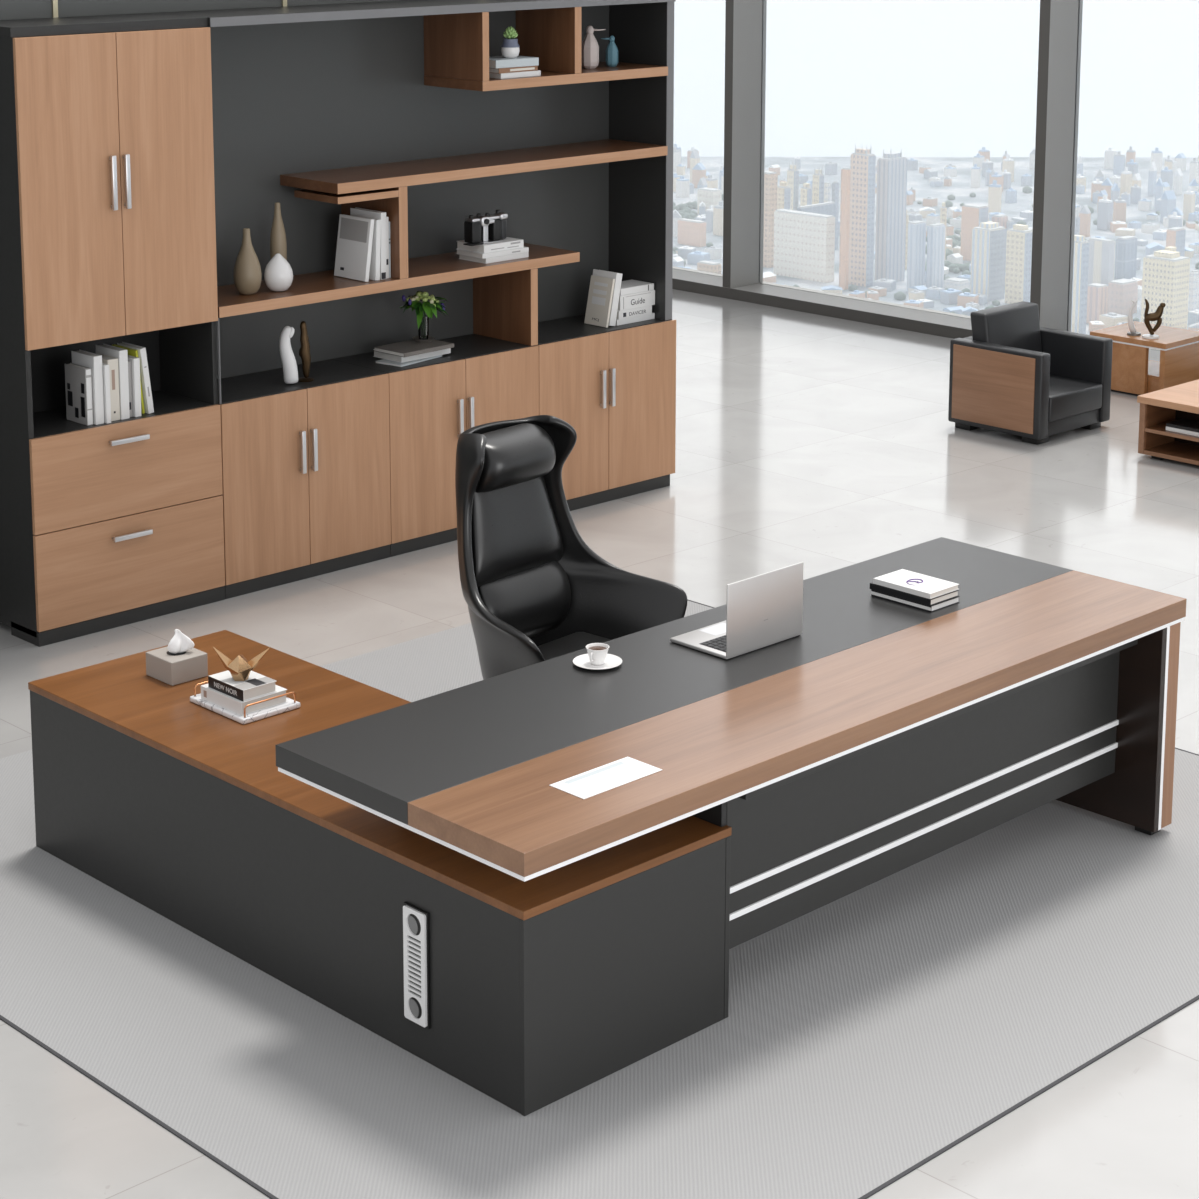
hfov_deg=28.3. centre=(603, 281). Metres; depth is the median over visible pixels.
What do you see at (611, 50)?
bird figurine
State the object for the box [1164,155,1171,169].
tower
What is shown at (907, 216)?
apartment tower
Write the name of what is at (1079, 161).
tower
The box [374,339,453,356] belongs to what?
book
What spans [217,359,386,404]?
countertop
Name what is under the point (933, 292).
building
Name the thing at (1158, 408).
coffee table
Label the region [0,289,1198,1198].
floor
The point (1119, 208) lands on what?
tower
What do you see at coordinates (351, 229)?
print
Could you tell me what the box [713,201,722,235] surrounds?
tower
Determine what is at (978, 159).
tower
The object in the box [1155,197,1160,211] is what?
tower
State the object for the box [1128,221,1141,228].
building
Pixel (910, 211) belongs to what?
tower
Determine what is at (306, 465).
base cabinet
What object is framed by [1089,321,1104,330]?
building
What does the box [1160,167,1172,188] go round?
tower
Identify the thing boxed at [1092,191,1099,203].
tower
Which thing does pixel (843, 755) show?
executive desk
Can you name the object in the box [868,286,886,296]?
building
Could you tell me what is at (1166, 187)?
tower
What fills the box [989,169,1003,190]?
tower
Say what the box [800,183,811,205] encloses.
apartment tower
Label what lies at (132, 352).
book
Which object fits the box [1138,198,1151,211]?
tower
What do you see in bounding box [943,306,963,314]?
building
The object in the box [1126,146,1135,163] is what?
tower
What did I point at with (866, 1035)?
area rug
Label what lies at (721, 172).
tower
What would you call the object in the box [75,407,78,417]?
print
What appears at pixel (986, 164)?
tower
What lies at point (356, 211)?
book
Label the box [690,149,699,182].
tower
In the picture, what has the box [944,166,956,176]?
tower
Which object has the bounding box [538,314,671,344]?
countertop
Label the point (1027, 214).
building
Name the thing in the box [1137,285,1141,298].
building
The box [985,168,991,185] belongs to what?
tower
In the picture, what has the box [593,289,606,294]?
print
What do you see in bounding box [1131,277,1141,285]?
building
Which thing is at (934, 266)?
apartment tower
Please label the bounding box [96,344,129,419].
book
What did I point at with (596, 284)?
print
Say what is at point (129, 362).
book
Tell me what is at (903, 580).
book
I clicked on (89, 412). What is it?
print
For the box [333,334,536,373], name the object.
countertop
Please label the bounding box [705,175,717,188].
tower
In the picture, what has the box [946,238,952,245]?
building
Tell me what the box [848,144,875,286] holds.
apartment tower
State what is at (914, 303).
building
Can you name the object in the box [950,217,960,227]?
building
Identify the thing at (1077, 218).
apartment tower
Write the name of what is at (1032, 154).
tower
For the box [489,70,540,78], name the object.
book
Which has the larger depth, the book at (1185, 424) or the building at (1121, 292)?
the building at (1121, 292)
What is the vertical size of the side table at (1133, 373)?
0.335 m
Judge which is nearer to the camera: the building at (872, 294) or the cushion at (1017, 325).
the cushion at (1017, 325)
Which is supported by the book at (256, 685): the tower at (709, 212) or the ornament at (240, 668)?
the ornament at (240, 668)
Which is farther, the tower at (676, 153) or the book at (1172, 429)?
the tower at (676, 153)
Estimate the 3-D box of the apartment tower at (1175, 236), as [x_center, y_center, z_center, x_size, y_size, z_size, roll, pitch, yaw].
[364.318,-21.007,1514.551,11.300,25.900,7.000,-9,14,-43]
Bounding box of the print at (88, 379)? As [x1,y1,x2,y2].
[86,377,91,408]
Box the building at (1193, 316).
[1188,309,1198,323]
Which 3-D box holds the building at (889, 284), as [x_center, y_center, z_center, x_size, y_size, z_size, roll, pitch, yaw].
[169.999,1.983,1437.116,11.044,6.614,10.534,5,11,25]
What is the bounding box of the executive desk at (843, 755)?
[275,537,1186,948]
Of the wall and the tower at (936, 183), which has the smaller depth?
the wall
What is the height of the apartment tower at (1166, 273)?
45.500 m
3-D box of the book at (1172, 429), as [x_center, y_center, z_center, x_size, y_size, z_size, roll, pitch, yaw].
[2.981,0.752,12.066,0.150,0.020,0.200,-9,14,-43]
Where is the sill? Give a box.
[672,266,1159,360]
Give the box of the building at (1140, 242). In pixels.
[1137,239,1147,245]
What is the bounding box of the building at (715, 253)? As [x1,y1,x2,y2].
[705,246,721,259]
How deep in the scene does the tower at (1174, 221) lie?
1616.70 m
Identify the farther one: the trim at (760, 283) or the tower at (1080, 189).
the tower at (1080, 189)
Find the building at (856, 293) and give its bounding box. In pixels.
[849,290,865,297]
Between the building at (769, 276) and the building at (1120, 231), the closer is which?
the building at (769, 276)
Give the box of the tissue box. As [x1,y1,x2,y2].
[146,629,207,685]
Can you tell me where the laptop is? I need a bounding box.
[670,562,802,659]
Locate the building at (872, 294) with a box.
[867,290,878,300]
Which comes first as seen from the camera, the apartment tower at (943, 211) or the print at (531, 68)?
the print at (531, 68)
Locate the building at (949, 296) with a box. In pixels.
[940,288,962,304]
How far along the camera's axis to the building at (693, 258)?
1526.18 m
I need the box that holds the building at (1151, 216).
[1146,212,1157,219]
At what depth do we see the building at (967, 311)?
1341.60 m
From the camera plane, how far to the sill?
16.06 m
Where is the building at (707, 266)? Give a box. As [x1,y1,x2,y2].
[697,260,720,273]
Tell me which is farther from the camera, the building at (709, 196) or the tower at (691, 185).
the tower at (691, 185)
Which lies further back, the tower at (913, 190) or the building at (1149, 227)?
the tower at (913, 190)
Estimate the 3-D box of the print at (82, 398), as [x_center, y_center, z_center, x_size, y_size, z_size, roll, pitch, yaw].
[-2.036,0.492,9.295,0.001,0.080,0.028,-9,14,-43]
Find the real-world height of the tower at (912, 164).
9.927 m
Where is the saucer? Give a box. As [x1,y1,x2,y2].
[573,654,621,669]
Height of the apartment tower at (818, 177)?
56.900 m
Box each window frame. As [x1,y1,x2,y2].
[723,0,766,287]
[1030,0,1082,331]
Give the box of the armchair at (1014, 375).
[948,301,1112,444]
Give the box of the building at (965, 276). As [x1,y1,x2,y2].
[957,274,970,285]
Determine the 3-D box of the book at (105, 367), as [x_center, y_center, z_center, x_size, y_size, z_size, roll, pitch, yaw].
[-1.989,0.434,9.359,0.020,0.233,0.140,-9,14,-43]
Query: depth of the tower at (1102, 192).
1754.06 m
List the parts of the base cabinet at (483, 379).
door, handle, handle, door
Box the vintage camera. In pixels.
[463,209,507,245]
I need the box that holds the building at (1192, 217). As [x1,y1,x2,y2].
[1188,211,1198,221]
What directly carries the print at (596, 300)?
attached to the book at (598, 308)
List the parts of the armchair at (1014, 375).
panel, arm, rail, arm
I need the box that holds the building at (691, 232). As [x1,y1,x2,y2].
[677,218,705,246]
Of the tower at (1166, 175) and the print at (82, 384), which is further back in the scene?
the tower at (1166, 175)
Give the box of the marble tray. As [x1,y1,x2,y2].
[190,681,300,723]
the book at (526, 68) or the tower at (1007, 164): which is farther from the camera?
the tower at (1007, 164)
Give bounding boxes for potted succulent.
[501,26,519,57]
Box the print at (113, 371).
[112,370,114,389]
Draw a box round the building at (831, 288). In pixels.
[821,285,842,293]
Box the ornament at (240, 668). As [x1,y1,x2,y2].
[213,647,269,680]
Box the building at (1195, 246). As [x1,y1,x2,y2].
[1188,242,1198,253]
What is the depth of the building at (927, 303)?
1379.47 m
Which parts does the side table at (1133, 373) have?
panel, panel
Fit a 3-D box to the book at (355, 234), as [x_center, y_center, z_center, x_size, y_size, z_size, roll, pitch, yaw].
[-1.075,-0.144,10.238,0.058,0.268,0.215,-9,14,-43]
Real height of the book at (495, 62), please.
0.036 m
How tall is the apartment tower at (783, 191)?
51.500 m
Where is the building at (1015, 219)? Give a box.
[1011,217,1027,223]
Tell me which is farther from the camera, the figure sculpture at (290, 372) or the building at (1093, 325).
the building at (1093, 325)
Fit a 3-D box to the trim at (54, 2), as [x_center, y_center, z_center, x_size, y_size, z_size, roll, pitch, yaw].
[-2.163,-1.785,9.253,0.022,1.510,0.008,-9,14,-43]
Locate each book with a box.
[65,363,92,425]
[71,350,103,424]
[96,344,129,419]
[97,353,119,420]
[102,363,110,423]
[112,344,144,413]
[117,342,153,413]
[128,355,141,416]
[128,361,132,416]
[201,684,286,715]
[208,670,276,701]
[334,214,373,281]
[350,207,385,279]
[353,215,380,280]
[373,348,450,362]
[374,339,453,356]
[376,355,441,366]
[386,216,388,278]
[389,222,390,277]
[456,247,528,258]
[457,237,523,252]
[459,252,528,263]
[489,56,538,68]
[489,66,537,73]
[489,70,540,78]
[584,275,614,327]
[593,269,621,325]
[615,313,654,325]
[616,305,651,319]
[618,290,654,310]
[620,280,653,295]
[870,582,958,605]
[871,590,959,611]
[873,569,958,598]
[1166,419,1198,432]
[1166,426,1198,436]
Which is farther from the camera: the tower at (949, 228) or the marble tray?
the tower at (949, 228)
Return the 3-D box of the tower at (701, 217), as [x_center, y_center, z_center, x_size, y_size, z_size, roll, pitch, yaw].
[69.997,-41.857,1677.396,7.428,9.660,8.074,-6,12,-32]
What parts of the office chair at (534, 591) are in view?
backrest, seat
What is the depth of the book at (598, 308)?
11.30 m
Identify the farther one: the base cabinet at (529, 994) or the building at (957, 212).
the building at (957, 212)
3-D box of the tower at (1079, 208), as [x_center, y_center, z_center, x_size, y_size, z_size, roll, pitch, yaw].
[333.041,-47.391,1689.450,8.939,17.384,7.645,-9,14,-43]
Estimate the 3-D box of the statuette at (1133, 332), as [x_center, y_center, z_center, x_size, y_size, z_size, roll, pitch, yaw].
[3.046,0.204,13.635,0.080,0.207,0.080,-9,14,-43]
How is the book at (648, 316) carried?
on the countertop
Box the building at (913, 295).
[909,290,924,299]
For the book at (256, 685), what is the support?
on the book at (232, 704)
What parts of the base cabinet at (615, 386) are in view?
door, handle, handle, door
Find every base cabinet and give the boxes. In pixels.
[28,630,731,1115]
[217,359,390,598]
[333,334,538,556]
[538,314,675,510]
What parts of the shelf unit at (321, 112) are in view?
panel, shelf, shelf, shelf, panel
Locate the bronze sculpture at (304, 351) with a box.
[298,321,313,381]
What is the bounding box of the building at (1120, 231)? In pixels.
[1115,228,1135,235]
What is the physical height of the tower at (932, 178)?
5.262 m
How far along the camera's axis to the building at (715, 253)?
1548.33 m
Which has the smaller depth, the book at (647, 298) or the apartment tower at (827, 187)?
the book at (647, 298)
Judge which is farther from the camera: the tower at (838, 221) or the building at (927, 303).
the tower at (838, 221)
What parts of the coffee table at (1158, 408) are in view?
panel, panel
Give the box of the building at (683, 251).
[678,246,695,258]
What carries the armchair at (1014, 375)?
on the floor
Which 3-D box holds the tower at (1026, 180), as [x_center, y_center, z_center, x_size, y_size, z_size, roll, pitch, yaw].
[339.357,-81.492,1906.709,8.638,9.588,4.716,-9,14,-43]
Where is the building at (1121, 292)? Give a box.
[1107,278,1137,314]
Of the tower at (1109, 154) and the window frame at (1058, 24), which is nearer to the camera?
the window frame at (1058, 24)
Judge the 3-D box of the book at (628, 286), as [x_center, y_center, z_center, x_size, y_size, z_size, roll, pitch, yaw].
[0.110,0.030,11.441,0.225,0.032,0.150,-9,14,-43]
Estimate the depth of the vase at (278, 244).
10.04 m
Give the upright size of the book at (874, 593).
0.020 m
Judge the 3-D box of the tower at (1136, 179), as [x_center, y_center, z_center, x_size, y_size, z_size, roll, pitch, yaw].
[410.293,-73.214,1830.546,5.680,19.836,5.344,-9,14,-43]
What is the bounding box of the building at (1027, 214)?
[1020,210,1032,220]
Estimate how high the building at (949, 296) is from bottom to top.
8.274 m
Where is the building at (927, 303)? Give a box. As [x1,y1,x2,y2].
[916,299,933,307]
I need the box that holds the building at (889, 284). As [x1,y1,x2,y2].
[873,279,895,291]
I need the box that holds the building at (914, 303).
[903,300,923,307]
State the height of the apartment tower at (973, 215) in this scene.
35.900 m
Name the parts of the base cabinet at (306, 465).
door, handle, handle, door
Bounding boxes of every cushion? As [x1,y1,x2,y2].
[970,301,1041,351]
[1048,375,1101,421]
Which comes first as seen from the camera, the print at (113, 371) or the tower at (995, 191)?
the print at (113, 371)
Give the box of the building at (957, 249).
[953,246,960,253]
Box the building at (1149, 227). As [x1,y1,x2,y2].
[1141,222,1159,233]
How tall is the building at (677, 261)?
9.208 m
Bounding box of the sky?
[673,0,1198,157]
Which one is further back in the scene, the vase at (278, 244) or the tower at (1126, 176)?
the tower at (1126, 176)
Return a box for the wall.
[0,0,400,19]
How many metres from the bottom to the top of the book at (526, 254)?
0.024 m
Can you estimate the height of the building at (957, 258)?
7.332 m
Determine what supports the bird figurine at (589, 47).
on the shelf unit at (321, 112)
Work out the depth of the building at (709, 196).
1740.83 m
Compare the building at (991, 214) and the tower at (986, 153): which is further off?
the tower at (986, 153)
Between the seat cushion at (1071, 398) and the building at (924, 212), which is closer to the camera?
the seat cushion at (1071, 398)
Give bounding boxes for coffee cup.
[586,643,608,664]
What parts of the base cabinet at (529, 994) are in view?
vent plate, panel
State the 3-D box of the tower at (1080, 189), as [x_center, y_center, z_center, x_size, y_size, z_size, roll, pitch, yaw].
[372.746,-72.276,1860.305,5.596,7.576,5.499,8,12,37]
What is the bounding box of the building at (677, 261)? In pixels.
[673,256,684,266]
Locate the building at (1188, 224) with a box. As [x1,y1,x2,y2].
[1186,222,1195,227]
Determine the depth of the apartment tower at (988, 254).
1399.48 m
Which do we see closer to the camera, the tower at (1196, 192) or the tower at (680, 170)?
the tower at (1196, 192)
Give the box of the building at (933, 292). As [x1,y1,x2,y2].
[926,286,944,299]
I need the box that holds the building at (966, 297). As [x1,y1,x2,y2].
[957,292,978,307]
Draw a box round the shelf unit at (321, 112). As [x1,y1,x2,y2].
[156,0,675,403]
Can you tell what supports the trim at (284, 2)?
attached to the wall
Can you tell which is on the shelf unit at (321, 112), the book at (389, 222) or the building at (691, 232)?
the book at (389, 222)
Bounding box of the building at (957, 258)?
[947,253,962,264]
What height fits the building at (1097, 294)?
21.900 m
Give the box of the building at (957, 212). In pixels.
[953,209,961,217]
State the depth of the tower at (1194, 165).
1919.41 m
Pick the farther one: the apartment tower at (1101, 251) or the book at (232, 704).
the apartment tower at (1101, 251)
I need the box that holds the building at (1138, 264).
[1136,258,1140,270]
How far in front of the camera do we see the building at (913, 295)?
1392.66 m
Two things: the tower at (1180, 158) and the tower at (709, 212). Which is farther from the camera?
the tower at (1180, 158)
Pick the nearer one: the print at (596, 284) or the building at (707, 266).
the print at (596, 284)
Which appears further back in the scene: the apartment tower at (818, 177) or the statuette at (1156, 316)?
the apartment tower at (818, 177)
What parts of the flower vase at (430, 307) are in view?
glass, dish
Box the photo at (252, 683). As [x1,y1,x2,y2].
[235,677,275,689]
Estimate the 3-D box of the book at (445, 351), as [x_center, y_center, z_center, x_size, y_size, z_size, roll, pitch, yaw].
[-0.854,0.312,10.591,0.190,0.034,0.292,9,14,43]
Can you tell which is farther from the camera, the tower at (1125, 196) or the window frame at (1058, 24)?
the tower at (1125, 196)
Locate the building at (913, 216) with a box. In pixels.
[907,213,921,220]
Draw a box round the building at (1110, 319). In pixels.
[1099,312,1127,327]
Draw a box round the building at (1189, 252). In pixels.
[1184,247,1193,257]
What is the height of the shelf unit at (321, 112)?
1.564 m
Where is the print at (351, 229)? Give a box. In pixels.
[340,217,367,242]
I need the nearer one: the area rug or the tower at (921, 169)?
the area rug
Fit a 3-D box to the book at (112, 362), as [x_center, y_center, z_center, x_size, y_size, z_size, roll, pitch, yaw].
[-1.979,0.419,9.405,0.048,0.247,0.150,-9,14,-43]
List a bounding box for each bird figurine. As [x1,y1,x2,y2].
[581,25,605,68]
[601,35,617,66]
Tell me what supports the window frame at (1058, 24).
on the sill
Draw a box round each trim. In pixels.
[52,0,57,17]
[282,0,286,5]
[760,283,968,318]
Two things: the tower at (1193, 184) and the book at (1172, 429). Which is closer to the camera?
the book at (1172, 429)
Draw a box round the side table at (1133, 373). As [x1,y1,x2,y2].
[1090,321,1198,395]
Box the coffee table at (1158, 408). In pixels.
[1137,379,1198,464]
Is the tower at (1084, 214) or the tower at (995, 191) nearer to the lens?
the tower at (1084, 214)
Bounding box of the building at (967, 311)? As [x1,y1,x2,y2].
[961,306,977,315]
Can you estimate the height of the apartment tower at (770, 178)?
60.900 m
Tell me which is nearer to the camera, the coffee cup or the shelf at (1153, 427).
the coffee cup
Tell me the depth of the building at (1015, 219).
1704.24 m
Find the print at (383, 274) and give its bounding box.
[381,272,385,278]
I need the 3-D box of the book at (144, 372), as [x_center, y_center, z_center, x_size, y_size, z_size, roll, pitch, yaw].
[-1.874,0.387,9.521,0.056,0.271,0.166,-9,14,-43]
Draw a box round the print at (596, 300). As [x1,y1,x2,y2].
[592,296,605,305]
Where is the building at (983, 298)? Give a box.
[977,293,987,304]
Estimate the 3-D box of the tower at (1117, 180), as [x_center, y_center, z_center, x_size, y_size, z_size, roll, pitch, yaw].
[408.546,-79.621,1897.111,6.351,9.473,7.198,-9,14,-43]
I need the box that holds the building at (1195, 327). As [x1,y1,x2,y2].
[1188,322,1198,330]
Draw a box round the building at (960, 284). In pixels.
[944,277,969,290]
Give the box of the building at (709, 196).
[697,187,721,213]
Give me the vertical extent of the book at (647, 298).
0.072 m
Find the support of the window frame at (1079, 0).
on the sill
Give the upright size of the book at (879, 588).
0.020 m
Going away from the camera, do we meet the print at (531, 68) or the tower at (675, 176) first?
the print at (531, 68)
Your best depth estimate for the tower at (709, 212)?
1661.92 m
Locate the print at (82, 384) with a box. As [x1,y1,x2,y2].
[81,383,83,393]
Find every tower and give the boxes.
[673,147,680,170]
[673,173,679,191]
[673,209,681,236]
[676,164,684,174]
[676,176,689,197]
[687,147,698,167]
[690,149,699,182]
[690,184,693,193]
[692,162,705,187]
[695,215,705,220]
[697,177,706,189]
[699,201,705,215]
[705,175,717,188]
[705,206,712,231]
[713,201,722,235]
[719,167,723,188]
[721,174,723,193]
[763,171,777,267]
[769,164,779,174]
[777,182,790,209]
[787,160,798,210]
[795,156,800,168]
[797,202,835,227]
[799,174,807,183]
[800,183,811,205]
[812,167,823,203]
[824,182,830,202]
[825,161,836,174]
[831,181,838,249]
[838,221,839,235]
[839,167,850,289]
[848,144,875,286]
[875,149,906,281]
[905,209,908,269]
[906,190,912,204]
[907,158,917,169]
[907,209,919,214]
[907,221,925,290]
[909,187,915,200]
[919,166,930,173]
[923,197,937,206]
[924,168,937,178]
[926,213,939,225]
[926,223,944,287]
[929,177,940,183]
[930,180,942,186]
[940,202,946,260]
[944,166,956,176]
[944,176,951,185]
[946,223,953,235]
[947,206,958,217]
[960,204,988,260]
[970,164,980,187]
[970,221,1005,301]
[973,153,984,170]
[978,147,989,160]
[982,159,992,176]
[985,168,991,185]
[988,180,1001,212]
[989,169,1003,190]
[990,172,1002,186]
[992,214,1007,227]
[1002,155,1014,181]
[1002,170,1010,188]
[1005,188,1016,202]
[1005,224,1032,303]
[1006,220,1013,240]
[1021,173,1031,185]
[1029,149,1034,168]
[1071,235,1088,333]
[1074,206,1079,234]
[1075,205,1080,216]
[1076,174,1085,191]
[1076,184,1084,193]
[1077,155,1082,175]
[1079,205,1090,236]
[1087,237,1114,284]
[1091,179,1102,200]
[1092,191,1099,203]
[1094,169,1103,181]
[1097,190,1107,212]
[1097,195,1112,229]
[1101,178,1112,199]
[1104,147,1116,169]
[1110,175,1120,187]
[1111,182,1119,205]
[1113,151,1124,174]
[1113,197,1125,222]
[1115,235,1137,278]
[1120,167,1131,196]
[1121,192,1130,205]
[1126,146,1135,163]
[1126,159,1138,177]
[1130,184,1140,203]
[1132,173,1141,186]
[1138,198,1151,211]
[1141,250,1189,328]
[1148,162,1156,195]
[1151,147,1162,172]
[1154,178,1163,208]
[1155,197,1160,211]
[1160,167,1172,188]
[1160,190,1176,222]
[1162,182,1169,192]
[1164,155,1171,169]
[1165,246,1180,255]
[1166,227,1185,255]
[1168,207,1182,227]
[1168,212,1181,227]
[1173,168,1182,194]
[1175,153,1186,170]
[1183,187,1195,220]
[1188,270,1198,311]
[1189,158,1198,182]
[1189,178,1198,191]
[1195,191,1198,205]
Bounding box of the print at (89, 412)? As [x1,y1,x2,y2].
[87,410,92,424]
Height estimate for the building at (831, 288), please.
5.155 m
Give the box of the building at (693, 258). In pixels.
[687,251,709,264]
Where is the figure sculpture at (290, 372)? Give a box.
[279,326,297,383]
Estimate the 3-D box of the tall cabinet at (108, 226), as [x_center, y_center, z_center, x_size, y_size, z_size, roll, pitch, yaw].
[-2.007,0.164,9.430,0.879,2.390,0.452,-9,14,-43]
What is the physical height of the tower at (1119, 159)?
19.350 m
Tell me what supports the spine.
attached to the book at (874, 593)
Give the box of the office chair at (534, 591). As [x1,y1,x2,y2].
[455,415,686,679]
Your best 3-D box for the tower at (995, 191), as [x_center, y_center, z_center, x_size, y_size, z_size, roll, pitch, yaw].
[288.467,-62.191,1752.360,8.753,24.657,4.302,5,11,25]
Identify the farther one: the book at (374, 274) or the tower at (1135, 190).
the tower at (1135, 190)
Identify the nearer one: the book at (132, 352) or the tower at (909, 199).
the book at (132, 352)
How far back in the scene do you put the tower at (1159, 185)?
1777.33 m
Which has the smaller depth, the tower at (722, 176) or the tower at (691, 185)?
the tower at (722, 176)
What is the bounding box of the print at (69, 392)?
[67,390,72,405]
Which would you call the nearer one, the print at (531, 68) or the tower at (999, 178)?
the print at (531, 68)
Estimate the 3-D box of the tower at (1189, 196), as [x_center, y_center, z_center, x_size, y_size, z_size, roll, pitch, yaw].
[423.332,-55.890,1718.654,6.250,24.383,6.452,8,12,37]
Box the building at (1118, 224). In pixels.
[1110,221,1126,232]
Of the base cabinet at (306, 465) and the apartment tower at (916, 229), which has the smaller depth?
the base cabinet at (306, 465)
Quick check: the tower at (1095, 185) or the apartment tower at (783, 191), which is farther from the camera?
the tower at (1095, 185)
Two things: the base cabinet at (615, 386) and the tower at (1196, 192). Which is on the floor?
the base cabinet at (615, 386)
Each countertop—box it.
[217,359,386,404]
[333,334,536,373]
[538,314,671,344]
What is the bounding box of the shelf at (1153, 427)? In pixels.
[1145,419,1198,441]
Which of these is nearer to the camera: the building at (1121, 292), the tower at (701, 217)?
the building at (1121, 292)
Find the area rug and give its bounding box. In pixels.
[0,599,1198,1198]
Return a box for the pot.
[501,38,519,57]
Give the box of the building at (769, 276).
[763,271,776,282]
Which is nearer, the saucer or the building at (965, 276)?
the saucer
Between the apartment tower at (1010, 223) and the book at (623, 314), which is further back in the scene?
the apartment tower at (1010, 223)
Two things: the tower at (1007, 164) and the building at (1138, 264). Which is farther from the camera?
the tower at (1007, 164)
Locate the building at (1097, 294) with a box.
[1086,283,1107,322]
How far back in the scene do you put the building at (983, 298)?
1389.27 m
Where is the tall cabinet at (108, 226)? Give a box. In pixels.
[0,13,224,646]
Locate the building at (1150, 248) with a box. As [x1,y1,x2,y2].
[1145,242,1164,255]
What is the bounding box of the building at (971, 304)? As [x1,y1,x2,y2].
[965,302,979,310]
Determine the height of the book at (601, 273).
0.255 m
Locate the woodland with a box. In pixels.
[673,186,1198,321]
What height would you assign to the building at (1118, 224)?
7.473 m
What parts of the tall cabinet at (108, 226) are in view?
door, panel, cornice, handle, drawer, handle, drawer, handle, handle, door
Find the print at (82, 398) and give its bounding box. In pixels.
[81,397,84,416]
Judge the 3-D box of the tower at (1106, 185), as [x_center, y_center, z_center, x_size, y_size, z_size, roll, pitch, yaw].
[379.038,-67.101,1790.597,8.071,21.467,4.736,5,11,25]
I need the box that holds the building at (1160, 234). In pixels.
[1153,229,1166,240]
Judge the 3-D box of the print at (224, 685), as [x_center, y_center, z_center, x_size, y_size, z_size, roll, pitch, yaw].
[-1.108,1.194,6.966,0.001,0.034,0.175,-9,14,-43]
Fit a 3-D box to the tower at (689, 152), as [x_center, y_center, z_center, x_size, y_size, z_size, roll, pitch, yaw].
[75.697,-104.642,2012.028,5.032,17.852,8.841,-9,14,-43]
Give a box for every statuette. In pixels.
[1127,299,1140,335]
[1142,299,1165,338]
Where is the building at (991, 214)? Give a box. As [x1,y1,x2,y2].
[989,212,1004,219]
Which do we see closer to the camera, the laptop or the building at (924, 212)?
the laptop
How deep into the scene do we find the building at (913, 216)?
1704.24 m
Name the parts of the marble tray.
handle, handle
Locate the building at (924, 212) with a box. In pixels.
[919,207,935,217]
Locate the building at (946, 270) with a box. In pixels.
[944,266,948,274]
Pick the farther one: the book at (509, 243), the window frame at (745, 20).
the window frame at (745, 20)
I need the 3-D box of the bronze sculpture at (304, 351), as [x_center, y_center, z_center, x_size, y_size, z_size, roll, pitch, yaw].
[-1.269,0.295,10.085,0.076,0.257,0.076,-9,14,-43]
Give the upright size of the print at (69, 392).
0.060 m
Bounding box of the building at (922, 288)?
[908,285,926,296]
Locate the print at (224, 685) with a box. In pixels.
[208,676,242,700]
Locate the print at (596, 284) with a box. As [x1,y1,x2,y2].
[594,282,607,286]
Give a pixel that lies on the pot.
(510, 48)
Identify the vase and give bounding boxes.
[233,228,261,294]
[264,253,292,291]
[270,202,286,259]
[399,291,448,342]
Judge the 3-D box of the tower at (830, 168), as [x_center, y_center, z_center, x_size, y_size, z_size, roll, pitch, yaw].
[188.767,-93.891,1971.812,6.496,10.978,8.561,8,12,37]
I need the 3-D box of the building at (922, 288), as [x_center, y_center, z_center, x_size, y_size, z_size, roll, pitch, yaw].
[187.986,5.576,1419.405,7.207,5.716,11.629,-6,12,-32]
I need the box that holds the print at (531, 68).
[510,67,534,70]

